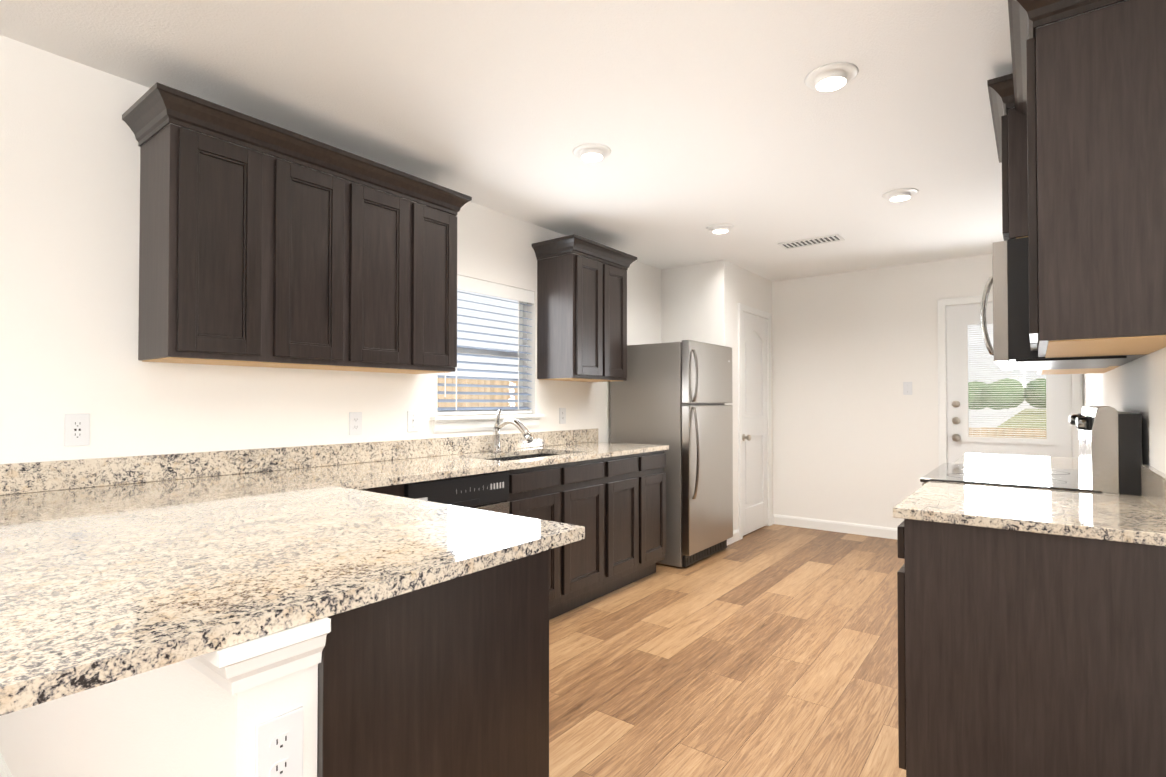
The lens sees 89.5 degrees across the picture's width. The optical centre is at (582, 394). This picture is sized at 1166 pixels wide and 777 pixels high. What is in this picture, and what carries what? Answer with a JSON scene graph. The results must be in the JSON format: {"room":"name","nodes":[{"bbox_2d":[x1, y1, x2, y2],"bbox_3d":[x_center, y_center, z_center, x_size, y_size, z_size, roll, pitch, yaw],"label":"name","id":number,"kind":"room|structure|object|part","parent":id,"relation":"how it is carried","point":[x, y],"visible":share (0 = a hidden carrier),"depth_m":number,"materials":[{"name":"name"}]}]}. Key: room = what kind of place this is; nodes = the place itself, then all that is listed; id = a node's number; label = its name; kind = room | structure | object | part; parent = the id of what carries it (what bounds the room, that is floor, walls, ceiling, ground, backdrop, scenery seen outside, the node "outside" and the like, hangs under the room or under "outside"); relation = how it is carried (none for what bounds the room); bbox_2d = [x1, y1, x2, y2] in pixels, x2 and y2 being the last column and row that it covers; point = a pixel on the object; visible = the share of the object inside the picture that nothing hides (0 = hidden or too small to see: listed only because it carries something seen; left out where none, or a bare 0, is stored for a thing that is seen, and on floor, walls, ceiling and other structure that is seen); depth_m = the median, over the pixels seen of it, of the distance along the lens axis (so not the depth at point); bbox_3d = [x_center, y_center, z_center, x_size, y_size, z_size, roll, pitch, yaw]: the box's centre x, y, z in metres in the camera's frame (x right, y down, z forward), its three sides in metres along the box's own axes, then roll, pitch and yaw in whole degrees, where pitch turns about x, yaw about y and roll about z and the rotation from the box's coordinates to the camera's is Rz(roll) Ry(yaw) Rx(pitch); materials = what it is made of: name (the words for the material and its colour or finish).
{"room":"kitchen","nodes":[
{"label":"kitchen","id":0,"kind":"room"},
{"bbox_2d":[0,660,317,776],"bbox_3d":[-1.175,0.810,1.435,1.805,0.860,0.120,-1,-1,38],"label":"wall","id":1,"kind":"structure","parent":0,"point":[183,718],"depth_m":1.03,"materials":[{"name":"white paint"}]},
{"bbox_2d":[0,753,12,776],"bbox_3d":[-1.166,1.192,1.414,1.799,0.095,0.134,-1,-1,38],"label":"baseboard","id":2,"kind":"structure","parent":1,"relation":"attached to","point":[5,771],"depth_m":1.81,"materials":[{"name":"white"}]},
{"bbox_2d":[184,617,330,694],"bbox_3d":[-1.171,0.394,1.414,1.843,0.075,0.158,-1,-1,38],"label":"trim","id":3,"kind":"structure","parent":1,"relation":"attached to","point":[239,667],"depth_m":0.86,"materials":[{"name":"white wood"}]},
{"bbox_2d":[255,706,303,776],"bbox_3d":[-0.456,0.543,0.886,0.007,0.115,0.070,-1,-1,38],"label":"outlet","id":4,"kind":"object","parent":1,"relation":"attached to","point":[266,757],"depth_m":0.89,"materials":[{"name":"white plastic"}]},
{"bbox_3d":[-0.453,0.543,0.884,0.001,0.054,0.015,-1,-1,38],"label":"electrical outlet slot on the pony wall","id":5,"kind":"part","parent":4,"relation":"part of","materials":[{"name":"white plastic"}]},
{"bbox_2d":[0,35,660,463],"bbox_3d":[-1.726,0.032,2.309,0.120,2.440,10.450,-1,-1,38],"label":"wall","id":6,"kind":"structure","parent":0,"point":[68,241],"depth_m":2.19,"materials":[{"name":"white paint"}]},
{"bbox_2d":[64,413,89,445],"bbox_3d":[-1.805,0.127,2.100,0.007,0.115,0.070,-1,-1,38],"label":"outlet","id":7,"kind":"object","parent":6,"relation":"attached to","point":[68,440],"depth_m":2.10,"materials":[{"name":"white plastic"}]},
{"bbox_2d":[134,86,273,365],"bbox_3d":[-1.466,-0.589,2.282,0.334,0.920,0.331,-1,-1,38],"label":"upper cabinet","id":8,"kind":"object","parent":6,"relation":"attached to","point":[252,257],"depth_m":2.17,"materials":[{"name":"brown wood"}]},
{"bbox_3d":[-1.160,-0.994,2.655,0.372,0.100,1.401,-1,-1,38],"label":"crown","id":9,"kind":"part","parent":8,"relation":"part of","materials":[{"name":"brown wood"}]},
{"bbox_2d":[0,428,597,494],"bbox_3d":[-0.981,0.298,3.158,0.020,0.102,3.590,-1,-1,38],"label":"backsplash","id":10,"kind":"structure","parent":6,"relation":"attached to","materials":[{"name":"stone"}]},
{"bbox_2d":[250,126,369,369],"bbox_3d":[-1.241,-0.585,2.574,0.334,0.920,0.407,-1,-1,38],"label":"upper cabinet","id":11,"kind":"object","parent":6,"relation":"attached to","point":[322,220],"depth_m":2.48,"materials":[{"name":"brown wood"}]},
{"bbox_2d":[349,412,361,434],"bbox_3d":[-1.144,0.148,2.960,0.007,0.115,0.070,-1,-1,38],"label":"outlet","id":12,"kind":"object","parent":6,"relation":"attached to","point":[352,423],"depth_m":2.96,"materials":[{"name":"white plastic"}]},
{"bbox_2d":[338,160,429,373],"bbox_3d":[-1.062,-0.581,2.807,0.334,0.920,0.474,-1,-1,38],"label":"upper cabinet","id":13,"kind":"object","parent":6,"relation":"attached to","point":[396,272],"depth_m":2.78,"materials":[{"name":"brown wood"}]},
{"bbox_2d":[407,411,417,431],"bbox_3d":[-0.931,0.150,3.230,0.016,0.115,0.070,-1,-1,38],"label":"light switch","id":14,"kind":"object","parent":6,"relation":"attached to","point":[412,421],"depth_m":3.23,"materials":[{"name":"white plastic"}]},
{"bbox_2d":[426,182,461,373],"bbox_3d":[-0.892,-0.578,3.028,0.334,0.920,0.359,-1,-1,38],"label":"upper cabinet","id":15,"kind":"object","parent":6,"relation":"attached to","point":[444,204],"depth_m":2.99,"materials":[{"name":"brown wood"}]},
{"bbox_2d":[431,275,544,432],"bbox_3d":[-0.611,-0.241,3.726,0.163,0.934,0.930,-1,-1,38],"label":"kitchen window","id":16,"kind":"structure","parent":6,"relation":"in","point":[461,418],"depth_m":3.74,"materials":[{"name":"white"}]},
{"bbox_3d":[-0.658,-0.281,3.764,0.004,0.775,0.750,-1,-1,38],"label":"glass","id":17,"kind":"part","parent":16,"relation":"part of","materials":[{"name":"clear glass"}]},
{"bbox_3d":[-0.658,-0.288,3.763,0.043,0.839,0.830,-1,-1,38],"label":"frame","id":18,"kind":"part","parent":16,"relation":"part of","materials":[{"name":"white plastic"}]},
{"bbox_3d":[-0.573,0.190,3.692,0.020,0.070,0.890,-1,-1,38],"label":"apron trim","id":19,"kind":"part","parent":16,"relation":"part of","materials":[{"name":"white wood"}]},
{"bbox_3d":[-0.593,0.143,3.707,0.119,0.024,0.930,-1,-1,38],"label":"sill","id":20,"kind":"part","parent":16,"relation":"part of","materials":[{"name":"white wood"}]},
{"bbox_2d":[559,408,565,423],"bbox_3d":[-0.147,0.157,4.259,0.006,0.115,0.070,-1,-1,38],"label":"outlet","id":21,"kind":"object","parent":6,"relation":"attached to","point":[561,410],"visible":1,"depth_m":4.25,"materials":[{"name":"white plastic"}]},
{"bbox_2d":[532,234,636,381],"bbox_3d":[0.027,-0.560,4.193,0.372,0.924,0.756,-1,-1,38],"label":"upper cabinet","id":22,"kind":"object","parent":6,"relation":"attached to","point":[581,318],"visible":1,"depth_m":4.00,"materials":[{"name":"brown wood"}]},
{"bbox_3d":[0.027,-0.973,4.199,0.372,0.100,0.756,-1,-1,38],"label":"crown","id":23,"kind":"part","parent":22,"relation":"part of","materials":[{"name":"brown wood"}]},
{"bbox_2d":[0,0,1126,280],"bbox_3d":[0.812,-1.245,0.377,6.530,0.060,10.450,-1,-1,38],"label":"ceiling","id":24,"kind":"structure","parent":0,"point":[696,116],"depth_m":2.38,"materials":[{"name":"white paint"}]},
{"bbox_2d":[573,143,610,161],"bbox_3d":[0.044,-1.165,2.864,0.188,0.030,0.188,-1,-1,38],"label":"recessed light","id":25,"kind":"object","parent":24,"relation":"in","point":[591,152],"visible":1,"depth_m":2.83,"materials":[{"name":"white plastic"}]},
{"bbox_2d":[707,223,733,233],"bbox_3d":[0.958,-1.148,4.104,0.188,0.030,0.188,-1,-1,38],"label":"recessed light","id":26,"kind":"object","parent":24,"relation":"in","point":[720,228],"visible":1,"depth_m":4.06,"materials":[{"name":"white plastic"}]},
{"bbox_2d":[777,234,844,249],"bbox_3d":[1.727,-1.154,4.465,0.440,0.008,0.190,-1,-1,38],"label":"ceiling vent","id":27,"kind":"object","parent":24,"relation":"in","point":[812,241],"visible":1,"depth_m":4.46,"materials":[{"name":"white metal"}]},
{"bbox_2d":[804,62,858,91],"bbox_3d":[0.929,-1.174,2.203,0.188,0.030,0.188,-1,-1,38],"label":"recessed light","id":28,"kind":"object","parent":24,"relation":"in","point":[831,77],"visible":1,"depth_m":2.17,"materials":[{"name":"white plastic"}]},
{"bbox_2d":[882,188,918,201],"bbox_3d":[1.855,-1.157,3.440,0.188,0.030,0.188,-1,-1,38],"label":"recessed light","id":29,"kind":"object","parent":24,"relation":"in","point":[900,194],"visible":1,"depth_m":3.40,"materials":[{"name":"white plastic"}]},
{"bbox_2d":[661,260,728,404],"bbox_3d":[0.993,0.072,5.245,0.615,2.440,0.100,-1,-1,38],"label":"wall","id":30,"kind":"structure","parent":0,"point":[694,302],"depth_m":5.19,"materials":[{"name":"white paint"}]},
{"bbox_2d":[727,529,739,545],"bbox_3d":[1.049,1.246,5.290,0.629,0.095,0.292,-1,-1,38],"label":"baseboard","id":31,"kind":"structure","parent":30,"relation":"attached to","point":[735,537],"depth_m":5.13,"materials":[{"name":"white wood"}]},
{"bbox_2d":[549,524,905,776],"bbox_3d":[0.812,1.250,0.343,6.530,0.050,10.450,-1,-1,38],"label":"floor","id":32,"kind":"structure","parent":0,"point":[768,651],"depth_m":2.71,"materials":[{"name":"wood"}]},
{"bbox_2d":[359,484,403,496],"bbox_3d":[-1.134,0.813,2.462,0.618,0.884,0.464,-1,-1,38],"label":"base cabinet","id":33,"kind":"object","parent":32,"relation":"on","point":[395,490],"depth_m":2.41,"materials":[{"name":"brown wood"}]},
{"bbox_2d":[0,428,668,515],"bbox_3d":[-0.726,0.311,2.963,0.662,0.132,3.590,-1,-1,38],"label":"countertop","id":34,"kind":"structure","parent":33,"relation":"on","point":[28,488],"depth_m":2.47,"materials":[{"name":"stone"}]},
{"bbox_2d":[491,409,532,451],"bbox_3d":[-0.429,0.222,3.568,0.303,0.266,0.062,0,-1,30],"label":"faucet","id":35,"kind":"object","parent":34,"relation":"on","point":[520,426],"visible":1,"depth_m":3.59,"materials":[{"name":"silver metal"}]},
{"bbox_2d":[486,453,558,460],"bbox_3d":[-0.341,0.488,3.465,0.420,0.207,0.770,-1,-1,38],"label":"sink","id":36,"kind":"object","parent":34,"relation":"in","point":[521,457],"visible":0.06,"depth_m":3.72,"materials":[{"name":"silver metal"}]},
{"bbox_2d":[317,545,564,776],"bbox_3d":[-0.429,0.797,1.296,0.481,0.884,0.566,-1,-1,38],"label":"base cabinet","id":37,"kind":"object","parent":32,"relation":"on","point":[449,678],"depth_m":1.12,"materials":[{"name":"brown wood"}]},
{"bbox_2d":[0,480,584,715],"bbox_3d":[-0.777,0.341,1.393,1.170,0.030,1.041,-1,-1,38],"label":"countertop","id":38,"kind":"structure","parent":37,"relation":"on","point":[112,569],"depth_m":1.10,"materials":[{"name":"stone"}]},
{"bbox_2d":[404,471,509,513],"bbox_3d":[-0.787,0.820,2.870,0.612,0.880,0.600,-1,-1,38],"label":"dishwasher","id":39,"kind":"object","parent":32,"relation":"on","point":[487,491],"visible":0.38,"depth_m":2.72,"materials":[{"name":"black plastic"}]},
{"bbox_2d":[505,486,584,612],"bbox_3d":[-0.341,0.934,3.459,0.423,0.669,0.773,-1,-1,38],"label":"base cabinet","id":40,"kind":"object","parent":32,"relation":"on","point":[550,503],"depth_m":3.28,"materials":[{"name":"brown wood"}]},
{"bbox_2d":[517,452,648,603],"bbox_3d":[0.006,0.833,3.929,0.638,0.884,0.536,-1,-1,38],"label":"base cabinet","id":41,"kind":"object","parent":32,"relation":"on","point":[616,488],"depth_m":3.63,"materials":[{"name":"brown wood"}]},
{"bbox_2d":[649,450,665,574],"bbox_3d":[0.212,0.837,4.197,0.638,0.884,0.436,-1,-1,38],"label":"base cabinet","id":42,"kind":"object","parent":32,"relation":"on","point":[657,459],"depth_m":4.09,"materials":[{"name":"brown wood"}]},
{"bbox_2d":[610,340,732,566],"bbox_3d":[0.751,0.448,4.767,0.756,1.675,0.775,-1,-1,38],"label":"refrigerator","id":43,"kind":"object","parent":32,"relation":"on","point":[675,396],"visible":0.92,"depth_m":4.45,"materials":[{"name":"grey metal"}]},
{"bbox_3d":[0.826,0.219,4.294,0.057,1.103,0.024,-1,-1,38],"label":"handle","id":44,"kind":"part","parent":43,"relation":"part of","materials":[{"name":"silver metal"}]},
{"bbox_2d":[920,405,1141,495],"bbox_3d":[1.794,0.650,2.433,0.686,1.207,0.760,-1,-1,38],"label":"range","id":45,"kind":"object","parent":32,"relation":"on","point":[1110,450],"visible":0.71,"depth_m":2.02,"materials":[{"name":"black metal"}]},
{"bbox_2d":[920,463,1101,492],"bbox_3d":[1.773,0.341,2.453,0.542,0.016,0.760,-1,-1,38],"label":"cooktop","id":46,"kind":"object","parent":45,"relation":"in","point":[1012,476],"depth_m":2.34,"materials":[{"name":"black glass"}]},
{"bbox_2d":[897,519,1165,776],"bbox_3d":[1.296,0.802,1.703,0.620,0.884,0.428,-1,-1,38],"label":"base cabinet","id":47,"kind":"object","parent":32,"relation":"on","point":[1025,654],"visible":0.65,"depth_m":1.52,"materials":[{"name":"brown wood"}]},
{"bbox_2d":[893,453,1165,546],"bbox_3d":[1.858,0.304,2.446,0.626,0.132,2.321,-1,-1,38],"label":"countertop","id":48,"kind":"structure","parent":47,"relation":"on","point":[1122,518],"depth_m":1.70,"materials":[{"name":"stone"}]},
{"bbox_2d":[729,262,772,530],"bbox_3d":[1.550,0.076,5.546,0.100,2.440,1.055,-1,-1,38],"label":"wall","id":49,"kind":"structure","parent":0,"point":[749,288],"depth_m":5.24,"materials":[{"name":"white paint"}]},
{"bbox_2d":[742,312,766,535],"bbox_3d":[1.600,0.270,5.565,0.046,2.029,0.662,-1,-1,38],"label":"pantry door","id":50,"kind":"structure","parent":49,"relation":"in","point":[754,331],"depth_m":5.59,"materials":[{"name":"white wood"}]},
{"bbox_2d":[738,303,771,539],"bbox_3d":[1.587,0.245,5.575,0.121,2.103,0.786,-1,-1,38],"label":"door frame","id":51,"kind":"structure","parent":49,"relation":"attached to","point":[753,311],"depth_m":5.47,"materials":[{"name":"white wood"}]},
{"bbox_3d":[1.578,0.275,5.581,0.099,2.045,0.669,-1,-1,38],"label":"pantry door jamb","id":52,"kind":"part","parent":51,"relation":"part of","materials":[{"name":"white wood"}]},
{"bbox_2d":[772,254,1083,528],"bbox_3d":[3.999,0.061,4.405,6.405,2.440,0.120,-1,-1,38],"label":"wall","id":53,"kind":"structure","parent":0,"point":[855,435],"depth_m":5.44,"materials":[{"name":"white paint"}]},
{"bbox_2d":[773,514,896,539],"bbox_3d":[2.476,1.248,5.474,1.438,0.095,0.014,-1,-1,38],"label":"baseboard","id":54,"kind":"structure","parent":53,"relation":"attached to","point":[860,529],"depth_m":5.53,"materials":[{"name":"white wood"}]},
{"bbox_2d":[903,382,911,394],"bbox_3d":[2.868,-0.050,5.196,0.070,0.115,0.006,-1,-1,38],"label":"light switch","id":55,"kind":"object","parent":53,"relation":"attached to","point":[907,385],"visible":1,"depth_m":5.20,"materials":[{"name":"white plastic"}]},
{"bbox_2d":[946,303,1071,462],"bbox_3d":[3.447,0.260,4.793,0.817,2.029,0.054,-1,-1,38],"label":"exterior door","id":56,"kind":"structure","parent":53,"relation":"in","point":[1057,442],"depth_m":4.90,"materials":[{"name":"white"}]},
{"bbox_2d":[968,324,1045,437],"bbox_3d":[3.456,-0.114,4.809,0.507,0.926,0.006,-1,-1,38],"label":"window blinds","id":57,"kind":"object","parent":56,"relation":"attached to","point":[1001,394],"visible":0.75,"depth_m":4.83,"materials":[{"name":"white plastic"}]},
{"bbox_2d":[937,294,1081,465],"bbox_3d":[3.457,0.235,4.806,0.941,2.103,0.141,-1,-1,38],"label":"door frame","id":58,"kind":"structure","parent":53,"relation":"attached to","point":[1076,384],"depth_m":5.01,"materials":[{"name":"white wood"}]},
{"bbox_2d":[1084,347,1165,473],"bbox_3d":[2.482,0.037,2.648,0.120,2.440,4.515,-1,-1,38],"label":"wall","id":59,"kind":"structure","parent":0,"point":[1138,385],"depth_m":2.01,"materials":[{"name":"white paint"}]},
{"bbox_2d":[995,72,1018,240],"bbox_3d":[1.829,-0.857,2.227,0.385,0.575,0.447,-1,-1,38],"label":"upper cabinet","id":60,"kind":"object","parent":59,"relation":"attached to","point":[1007,87],"depth_m":2.15,"materials":[{"name":"brown wood"}]},
{"bbox_3d":[1.911,-1.093,2.367,0.422,0.100,0.878,-1,-1,38],"label":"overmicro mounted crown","id":61,"kind":"part","parent":60,"relation":"part of","materials":[{"name":"brown wood"}]},
{"bbox_2d":[980,237,1146,369],"bbox_3d":[1.893,-0.339,2.370,0.464,0.447,0.758,-1,-1,38],"label":"over-the-range microwave","id":62,"kind":"object","parent":60,"relation":"attached to","point":[1010,349],"visible":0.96,"depth_m":2.15,"materials":[{"name":"silver metal"}]},
{"bbox_3d":[1.619,-0.311,2.349,0.055,0.321,0.020,-1,-1,38],"label":"handle","id":63,"kind":"part","parent":62,"relation":"part of","materials":[{"name":"silver metal"}]},
{"bbox_2d":[1037,366,1119,374],"bbox_3d":[2.336,-0.581,2.817,0.305,0.921,0.480,-1,-1,38],"label":"upper cabinet","id":64,"kind":"object","parent":59,"relation":"attached to","point":[1049,371],"depth_m":2.89,"materials":[{"name":"brown wood"}]},
{"bbox_2d":[1067,372,1104,373],"bbox_3d":[2.545,-0.577,3.090,0.305,0.921,0.481,-1,-1,38],"label":"upper cabinet","id":65,"kind":"object","parent":59,"relation":"attached to","point":[1067,372],"depth_m":3.09,"materials":[{"name":"brown wood"}]},
{"bbox_2d":[1019,0,1165,355],"bbox_3d":[1.419,-0.598,1.624,0.305,0.921,0.423,-1,-1,38],"label":"upper cabinet","id":66,"kind":"object","parent":59,"relation":"attached to","point":[1080,132],"depth_m":1.47,"materials":[{"name":"brown wood"}]},
{"bbox_3d":[1.475,-1.006,1.733,0.342,0.100,0.771,-1,-1,38],"label":"mounted crown","id":67,"kind":"part","parent":66,"relation":"part of","materials":[{"name":"brown wood"}]},
{"bbox_2d":[1038,352,1152,357],"bbox_3d":[1.595,-0.594,1.853,0.305,0.921,0.423,-1,-1,38],"label":"upper cabinet","id":68,"kind":"object","parent":59,"relation":"attached to","point":[1116,353],"depth_m":1.92,"materials":[{"name":"brown wood"}]},
{"bbox_2d":[1141,465,1165,515],"bbox_3d":[2.098,0.286,2.262,0.020,0.102,2.321,-1,-1,38],"label":"backsplash","id":69,"kind":"structure","parent":59,"relation":"attached to","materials":[{"name":"stone"}]},
{"label":"outside","id":70,"kind":"structure","parent":0,"visible":0},
{"bbox_2d":[437,378,1046,438],"bbox_3d":[73.187,0.009,104.005,250.810,8.153,266.000,-1,-1,38],"label":"outdoor backdrop","id":71,"kind":"structure","parent":70,"point":[490,389],"depth_m":11.88,"materials":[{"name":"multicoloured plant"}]}
]}

